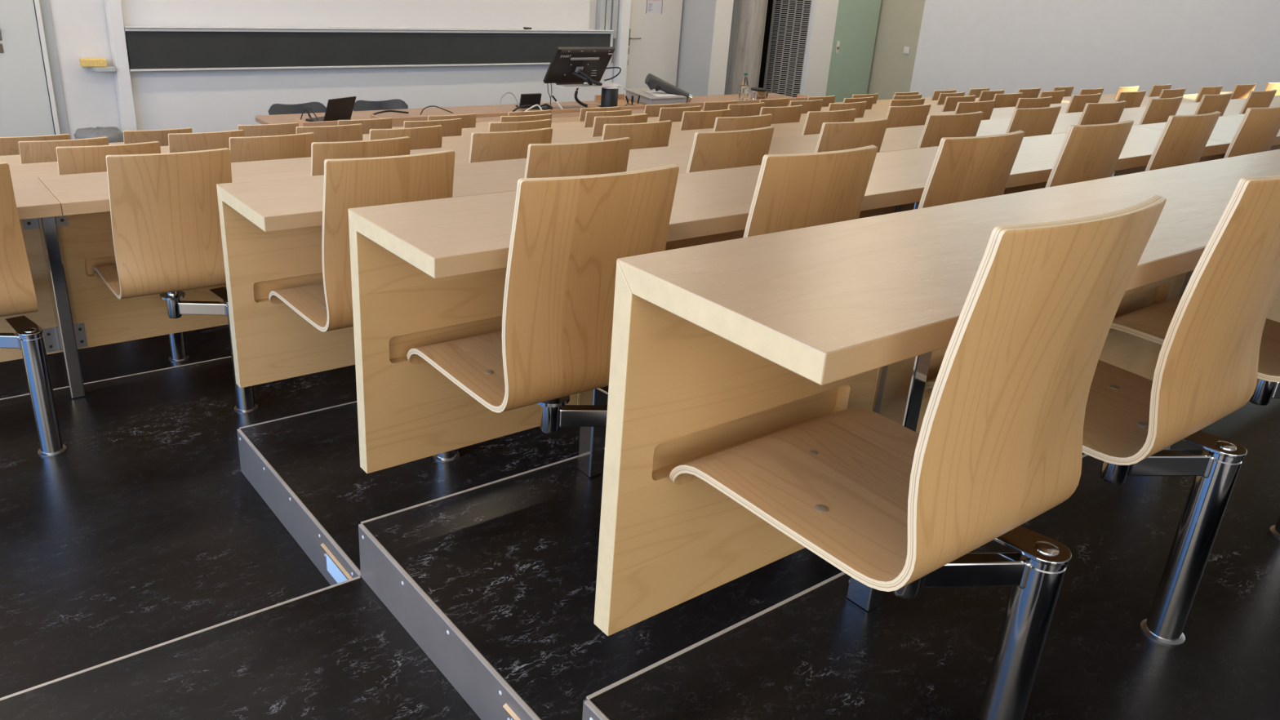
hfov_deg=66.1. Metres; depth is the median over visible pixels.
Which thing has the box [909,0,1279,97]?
wall
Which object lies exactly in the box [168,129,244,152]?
chair
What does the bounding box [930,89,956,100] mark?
chair
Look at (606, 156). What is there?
chair
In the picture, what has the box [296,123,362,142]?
chair
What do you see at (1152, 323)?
chair
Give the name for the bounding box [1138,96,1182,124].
chair
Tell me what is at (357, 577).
trim
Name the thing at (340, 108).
laptop
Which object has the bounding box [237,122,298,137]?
chair
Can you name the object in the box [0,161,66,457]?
chair
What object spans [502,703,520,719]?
step light
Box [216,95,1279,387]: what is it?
desk
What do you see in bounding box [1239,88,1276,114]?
chair
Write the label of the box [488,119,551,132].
chair
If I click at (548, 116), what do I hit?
chair
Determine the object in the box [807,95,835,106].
chair
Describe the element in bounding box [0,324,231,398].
floor
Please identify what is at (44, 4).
trim
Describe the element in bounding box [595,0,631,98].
post
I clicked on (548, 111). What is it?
chair
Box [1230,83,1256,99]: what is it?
chair
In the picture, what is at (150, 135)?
chair
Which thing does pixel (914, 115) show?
chair
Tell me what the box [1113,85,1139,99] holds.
chair
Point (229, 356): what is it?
trim
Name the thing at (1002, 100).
chair
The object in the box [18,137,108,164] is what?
chair
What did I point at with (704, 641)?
trim
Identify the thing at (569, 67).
display
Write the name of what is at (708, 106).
chair
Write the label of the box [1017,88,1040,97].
chair
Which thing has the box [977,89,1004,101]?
chair
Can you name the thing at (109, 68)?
shelf
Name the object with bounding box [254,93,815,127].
table
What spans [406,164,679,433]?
chair
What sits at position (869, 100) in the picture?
chair
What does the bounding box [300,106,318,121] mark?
cable
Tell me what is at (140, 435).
floor
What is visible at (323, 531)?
trim
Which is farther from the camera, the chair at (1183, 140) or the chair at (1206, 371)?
the chair at (1183, 140)
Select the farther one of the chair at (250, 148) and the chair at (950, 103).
the chair at (950, 103)
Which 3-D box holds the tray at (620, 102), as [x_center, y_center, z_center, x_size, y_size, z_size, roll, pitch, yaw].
[-0.184,-2.394,9.154,0.340,0.007,0.310,-14,29,-36]
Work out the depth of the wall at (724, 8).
12.33 m
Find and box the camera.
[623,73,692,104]
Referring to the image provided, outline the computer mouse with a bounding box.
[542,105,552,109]
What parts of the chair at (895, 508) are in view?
arm, post, plate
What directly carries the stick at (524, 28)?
on the chalkboard
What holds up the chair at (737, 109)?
on the floor
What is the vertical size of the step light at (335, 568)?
0.069 m
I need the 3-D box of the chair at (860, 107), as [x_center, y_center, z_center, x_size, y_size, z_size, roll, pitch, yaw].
[1.135,-1.250,6.386,0.376,0.894,0.456,-14,29,-36]
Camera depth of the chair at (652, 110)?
7.38 m
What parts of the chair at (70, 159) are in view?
post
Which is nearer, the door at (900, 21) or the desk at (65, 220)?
the desk at (65, 220)
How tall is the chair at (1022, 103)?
0.894 m
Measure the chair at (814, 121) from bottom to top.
0.894 m
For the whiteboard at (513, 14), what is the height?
1.850 m
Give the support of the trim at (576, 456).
attached to the floor at (512, 562)
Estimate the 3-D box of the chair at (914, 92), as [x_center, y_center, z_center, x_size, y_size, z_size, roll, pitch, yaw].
[2.344,-2.164,9.505,0.377,0.894,0.457,-14,29,-36]
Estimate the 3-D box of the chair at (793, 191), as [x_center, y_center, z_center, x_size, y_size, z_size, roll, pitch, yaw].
[0.239,-0.106,2.406,0.380,0.894,0.460,-14,29,-36]
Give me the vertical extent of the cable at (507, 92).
0.132 m
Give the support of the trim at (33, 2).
attached to the wall at (80, 27)
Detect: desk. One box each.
[0,91,1232,398]
[0,93,1039,164]
[8,93,1148,178]
[108,95,966,145]
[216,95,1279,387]
[347,113,1279,477]
[593,149,1279,635]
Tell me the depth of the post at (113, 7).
8.72 m
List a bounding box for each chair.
[0,133,71,155]
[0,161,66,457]
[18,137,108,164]
[56,141,189,362]
[93,147,257,413]
[123,127,192,146]
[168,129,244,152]
[229,132,315,162]
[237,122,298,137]
[267,102,326,115]
[268,149,459,462]
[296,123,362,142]
[311,136,410,176]
[337,117,391,133]
[352,98,408,111]
[368,124,442,150]
[403,118,462,137]
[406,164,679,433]
[427,113,476,128]
[468,127,552,163]
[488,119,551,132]
[499,113,551,122]
[507,109,551,115]
[524,137,631,177]
[578,106,620,121]
[583,109,631,127]
[591,113,648,137]
[601,120,671,149]
[644,102,681,117]
[657,105,701,122]
[669,195,1166,719]
[679,108,731,130]
[686,126,773,173]
[702,100,737,111]
[712,113,773,131]
[727,102,765,116]
[742,145,877,237]
[759,97,789,106]
[759,104,803,124]
[789,98,823,113]
[801,108,857,135]
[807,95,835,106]
[814,117,888,152]
[827,101,866,118]
[843,96,874,109]
[852,93,878,103]
[885,97,924,115]
[885,103,931,128]
[892,93,921,99]
[893,91,919,95]
[916,111,983,148]
[917,129,1024,208]
[922,174,1279,647]
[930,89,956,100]
[936,91,964,105]
[941,94,976,111]
[953,99,995,119]
[967,88,990,97]
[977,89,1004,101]
[993,92,1023,108]
[1005,105,1061,137]
[1014,96,1053,108]
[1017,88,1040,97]
[1038,89,1065,104]
[1044,119,1133,187]
[1053,85,1074,97]
[1065,93,1101,113]
[1077,100,1126,124]
[1079,88,1103,97]
[1107,296,1279,539]
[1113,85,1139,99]
[1115,90,1146,108]
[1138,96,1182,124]
[1144,111,1221,171]
[1147,84,1172,97]
[1158,88,1186,98]
[1194,85,1222,102]
[1194,92,1232,116]
[1223,106,1279,158]
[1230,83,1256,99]
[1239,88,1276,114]
[1264,82,1279,95]
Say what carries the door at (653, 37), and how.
in the wall at (80, 27)
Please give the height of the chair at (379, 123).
0.894 m
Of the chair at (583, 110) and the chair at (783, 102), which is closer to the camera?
the chair at (583, 110)
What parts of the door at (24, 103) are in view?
key plate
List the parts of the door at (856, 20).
lock plate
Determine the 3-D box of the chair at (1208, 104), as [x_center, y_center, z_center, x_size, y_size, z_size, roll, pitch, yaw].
[2.925,-1.076,5.547,0.377,0.894,0.457,-14,29,-36]
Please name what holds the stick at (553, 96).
on the table at (482, 111)
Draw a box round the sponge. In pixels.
[79,57,106,66]
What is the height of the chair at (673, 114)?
0.894 m
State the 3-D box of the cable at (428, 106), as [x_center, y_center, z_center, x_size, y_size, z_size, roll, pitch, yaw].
[-1.641,-2.010,7.903,0.295,0.064,0.038,-14,29,-36]
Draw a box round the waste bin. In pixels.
[73,126,124,142]
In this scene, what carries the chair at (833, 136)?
on the floor at (83, 590)
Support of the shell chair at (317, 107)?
on the floor
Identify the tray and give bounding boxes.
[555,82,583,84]
[594,93,644,106]
[595,99,644,106]
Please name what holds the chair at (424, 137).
on the floor at (105, 362)
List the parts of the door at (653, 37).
handle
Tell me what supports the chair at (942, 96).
on the floor
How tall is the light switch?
0.090 m
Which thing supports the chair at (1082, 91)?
on the floor at (105, 362)
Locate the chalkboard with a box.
[124,26,613,71]
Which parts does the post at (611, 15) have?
guide rail, guide rail, guide rail, post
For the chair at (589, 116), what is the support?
on the floor
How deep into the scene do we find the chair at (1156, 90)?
8.50 m
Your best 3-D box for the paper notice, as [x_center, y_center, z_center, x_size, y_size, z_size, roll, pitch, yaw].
[0.184,-4.443,12.162,0.252,0.305,0.004,-14,29,-36]
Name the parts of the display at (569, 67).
mount plate, support arm, carry handle, carrier plate, support arm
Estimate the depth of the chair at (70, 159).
3.59 m
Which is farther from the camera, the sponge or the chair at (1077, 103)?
the sponge
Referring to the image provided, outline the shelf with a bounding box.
[81,65,115,71]
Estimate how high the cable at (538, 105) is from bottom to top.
0.069 m
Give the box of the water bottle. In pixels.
[737,72,748,100]
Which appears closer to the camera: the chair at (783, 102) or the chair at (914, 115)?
the chair at (914, 115)
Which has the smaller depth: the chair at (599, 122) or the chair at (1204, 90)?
the chair at (599, 122)
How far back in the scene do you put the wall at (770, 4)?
13.19 m
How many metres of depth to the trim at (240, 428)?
3.04 m
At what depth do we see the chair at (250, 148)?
3.96 m
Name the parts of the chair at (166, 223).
arm, plate, post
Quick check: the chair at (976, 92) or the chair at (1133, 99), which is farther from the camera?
the chair at (976, 92)
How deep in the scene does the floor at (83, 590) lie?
2.59 m
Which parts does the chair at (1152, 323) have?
arm, post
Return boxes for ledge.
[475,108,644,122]
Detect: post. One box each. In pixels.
[104,0,137,132]
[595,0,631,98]
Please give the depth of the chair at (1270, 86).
7.82 m
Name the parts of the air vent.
frame, frame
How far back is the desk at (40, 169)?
5.00 m
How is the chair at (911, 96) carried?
on the floor
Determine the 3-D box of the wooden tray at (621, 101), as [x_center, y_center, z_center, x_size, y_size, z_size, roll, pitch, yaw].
[-0.188,-2.419,9.151,0.340,0.054,0.328,-14,29,-36]
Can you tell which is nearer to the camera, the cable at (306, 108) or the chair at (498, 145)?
the chair at (498, 145)
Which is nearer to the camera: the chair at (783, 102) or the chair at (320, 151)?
the chair at (320, 151)
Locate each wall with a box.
[48,0,683,139]
[675,0,715,96]
[707,0,733,95]
[758,0,810,97]
[804,0,839,97]
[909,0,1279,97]
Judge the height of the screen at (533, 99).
0.123 m
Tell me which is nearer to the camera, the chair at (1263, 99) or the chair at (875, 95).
the chair at (1263, 99)
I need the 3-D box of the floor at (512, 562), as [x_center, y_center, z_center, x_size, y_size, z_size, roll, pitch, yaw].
[2.867,0.349,4.717,17.600,1.375,0.881,-14,29,-36]
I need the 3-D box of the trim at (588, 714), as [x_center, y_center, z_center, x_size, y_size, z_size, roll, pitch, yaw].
[0.179,0.765,1.304,0.012,0.144,0.879,-14,29,-36]
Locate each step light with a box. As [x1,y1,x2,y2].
[320,542,352,582]
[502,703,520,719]
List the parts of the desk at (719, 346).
panel, leg, panel, panel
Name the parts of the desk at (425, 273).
panel, leg, panel, leg, panel, panel, panel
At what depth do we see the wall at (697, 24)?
12.47 m
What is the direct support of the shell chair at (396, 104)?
on the floor
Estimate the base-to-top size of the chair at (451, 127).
0.894 m
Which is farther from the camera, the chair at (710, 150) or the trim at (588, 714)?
the chair at (710, 150)
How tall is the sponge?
0.070 m
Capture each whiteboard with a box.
[120,0,590,38]
[129,62,613,133]
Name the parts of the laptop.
screen lid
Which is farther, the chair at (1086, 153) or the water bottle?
the water bottle
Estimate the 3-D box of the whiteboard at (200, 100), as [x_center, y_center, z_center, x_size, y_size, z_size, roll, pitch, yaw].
[-2.496,-2.851,10.603,5.475,0.618,0.025,-14,29,-36]
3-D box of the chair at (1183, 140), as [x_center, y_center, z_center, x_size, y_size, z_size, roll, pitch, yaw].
[1.626,-0.448,3.460,0.375,0.894,0.456,-14,29,-36]
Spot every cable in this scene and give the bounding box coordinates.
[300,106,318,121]
[372,110,408,115]
[420,106,453,115]
[499,92,519,109]
[511,103,550,111]
[524,104,542,111]
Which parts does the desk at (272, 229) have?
panel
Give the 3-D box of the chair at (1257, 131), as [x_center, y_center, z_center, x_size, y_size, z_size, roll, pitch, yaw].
[2.091,-0.562,3.814,0.380,0.894,0.459,-14,29,-36]
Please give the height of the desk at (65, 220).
0.740 m
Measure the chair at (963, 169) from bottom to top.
0.894 m
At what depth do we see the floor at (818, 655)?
1.79 m
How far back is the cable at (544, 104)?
8.32 m
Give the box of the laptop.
[305,96,356,121]
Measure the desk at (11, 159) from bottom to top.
0.740 m
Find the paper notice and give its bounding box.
[645,0,662,13]
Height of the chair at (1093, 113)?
0.894 m
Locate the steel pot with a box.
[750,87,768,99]
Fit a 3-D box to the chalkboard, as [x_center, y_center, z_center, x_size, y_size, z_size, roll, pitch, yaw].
[-2.440,-3.273,10.309,5.385,0.386,0.062,-14,29,-36]
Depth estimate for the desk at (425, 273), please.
2.18 m
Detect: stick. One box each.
[328,26,531,29]
[551,95,563,109]
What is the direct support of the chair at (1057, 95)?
on the floor at (105, 362)
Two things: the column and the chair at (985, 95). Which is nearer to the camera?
the chair at (985, 95)
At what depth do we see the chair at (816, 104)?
7.12 m
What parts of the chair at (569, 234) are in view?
arm, plate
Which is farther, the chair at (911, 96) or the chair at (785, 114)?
the chair at (911, 96)
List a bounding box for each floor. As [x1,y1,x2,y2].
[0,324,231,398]
[0,357,356,533]
[0,402,605,697]
[0,448,1084,719]
[590,398,1279,719]
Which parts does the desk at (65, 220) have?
panel, leg, panel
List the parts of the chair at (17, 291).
arm, plate, post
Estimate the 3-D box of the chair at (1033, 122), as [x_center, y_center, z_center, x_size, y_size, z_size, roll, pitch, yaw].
[1.544,-0.735,4.498,0.376,0.894,0.457,-14,29,-36]
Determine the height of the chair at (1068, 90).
0.894 m
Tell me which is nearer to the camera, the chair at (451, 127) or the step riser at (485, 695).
the step riser at (485, 695)
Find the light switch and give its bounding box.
[903,46,910,53]
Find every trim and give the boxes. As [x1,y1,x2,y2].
[0,355,231,399]
[0,576,360,701]
[33,2,54,131]
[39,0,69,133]
[236,428,360,576]
[239,400,356,429]
[358,523,540,719]
[360,447,604,524]
[582,698,609,719]
[584,699,608,719]
[586,453,1088,699]
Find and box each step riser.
[236,428,360,585]
[358,523,541,719]
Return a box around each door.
[0,0,54,137]
[625,0,682,95]
[825,0,881,102]
[866,0,925,99]
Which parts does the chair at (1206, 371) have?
arm, post, plate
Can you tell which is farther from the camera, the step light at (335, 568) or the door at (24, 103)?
the door at (24, 103)
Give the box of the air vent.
[763,0,816,97]
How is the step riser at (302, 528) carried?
on the floor at (83, 590)
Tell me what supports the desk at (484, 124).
on the floor
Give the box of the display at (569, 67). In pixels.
[542,46,622,107]
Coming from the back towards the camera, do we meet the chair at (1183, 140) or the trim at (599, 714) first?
the chair at (1183, 140)
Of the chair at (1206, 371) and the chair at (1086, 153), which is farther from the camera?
the chair at (1086, 153)
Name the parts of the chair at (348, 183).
post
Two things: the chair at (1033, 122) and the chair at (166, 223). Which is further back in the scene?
the chair at (1033, 122)
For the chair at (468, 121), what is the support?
on the floor
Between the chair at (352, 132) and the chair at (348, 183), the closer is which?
the chair at (348, 183)
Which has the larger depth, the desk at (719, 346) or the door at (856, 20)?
the door at (856, 20)
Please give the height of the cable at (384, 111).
0.035 m
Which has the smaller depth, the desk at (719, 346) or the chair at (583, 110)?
the desk at (719, 346)
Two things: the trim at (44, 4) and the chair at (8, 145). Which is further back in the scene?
the trim at (44, 4)
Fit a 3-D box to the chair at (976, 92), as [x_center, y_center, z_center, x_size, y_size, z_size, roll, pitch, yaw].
[3.265,-2.391,10.204,0.383,0.894,0.463,-14,29,-36]
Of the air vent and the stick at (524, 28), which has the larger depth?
the air vent
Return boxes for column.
[724,0,768,94]
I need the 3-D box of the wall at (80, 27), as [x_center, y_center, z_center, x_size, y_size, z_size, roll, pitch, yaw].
[-4.436,-3.812,8.553,12.750,5.011,0.120,-14,29,-36]
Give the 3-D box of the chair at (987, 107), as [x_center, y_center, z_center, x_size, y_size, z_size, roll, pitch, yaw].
[1.701,-1.082,5.717,0.376,0.894,0.457,-14,29,-36]
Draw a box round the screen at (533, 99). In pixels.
[515,93,541,108]
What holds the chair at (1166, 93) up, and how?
on the floor at (140, 435)
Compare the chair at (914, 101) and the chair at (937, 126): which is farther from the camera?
the chair at (914, 101)
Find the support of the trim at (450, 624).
on the step riser at (485, 695)
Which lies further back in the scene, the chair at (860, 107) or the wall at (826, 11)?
the wall at (826, 11)
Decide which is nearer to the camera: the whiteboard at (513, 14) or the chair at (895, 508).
the chair at (895, 508)
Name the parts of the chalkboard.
rail, rail, rail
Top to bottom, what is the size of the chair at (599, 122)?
0.894 m
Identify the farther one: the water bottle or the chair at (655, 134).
the water bottle
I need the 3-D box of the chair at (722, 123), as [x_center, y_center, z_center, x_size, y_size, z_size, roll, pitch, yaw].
[0.309,-0.739,4.659,0.379,0.894,0.458,-14,29,-36]
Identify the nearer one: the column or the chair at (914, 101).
the chair at (914, 101)

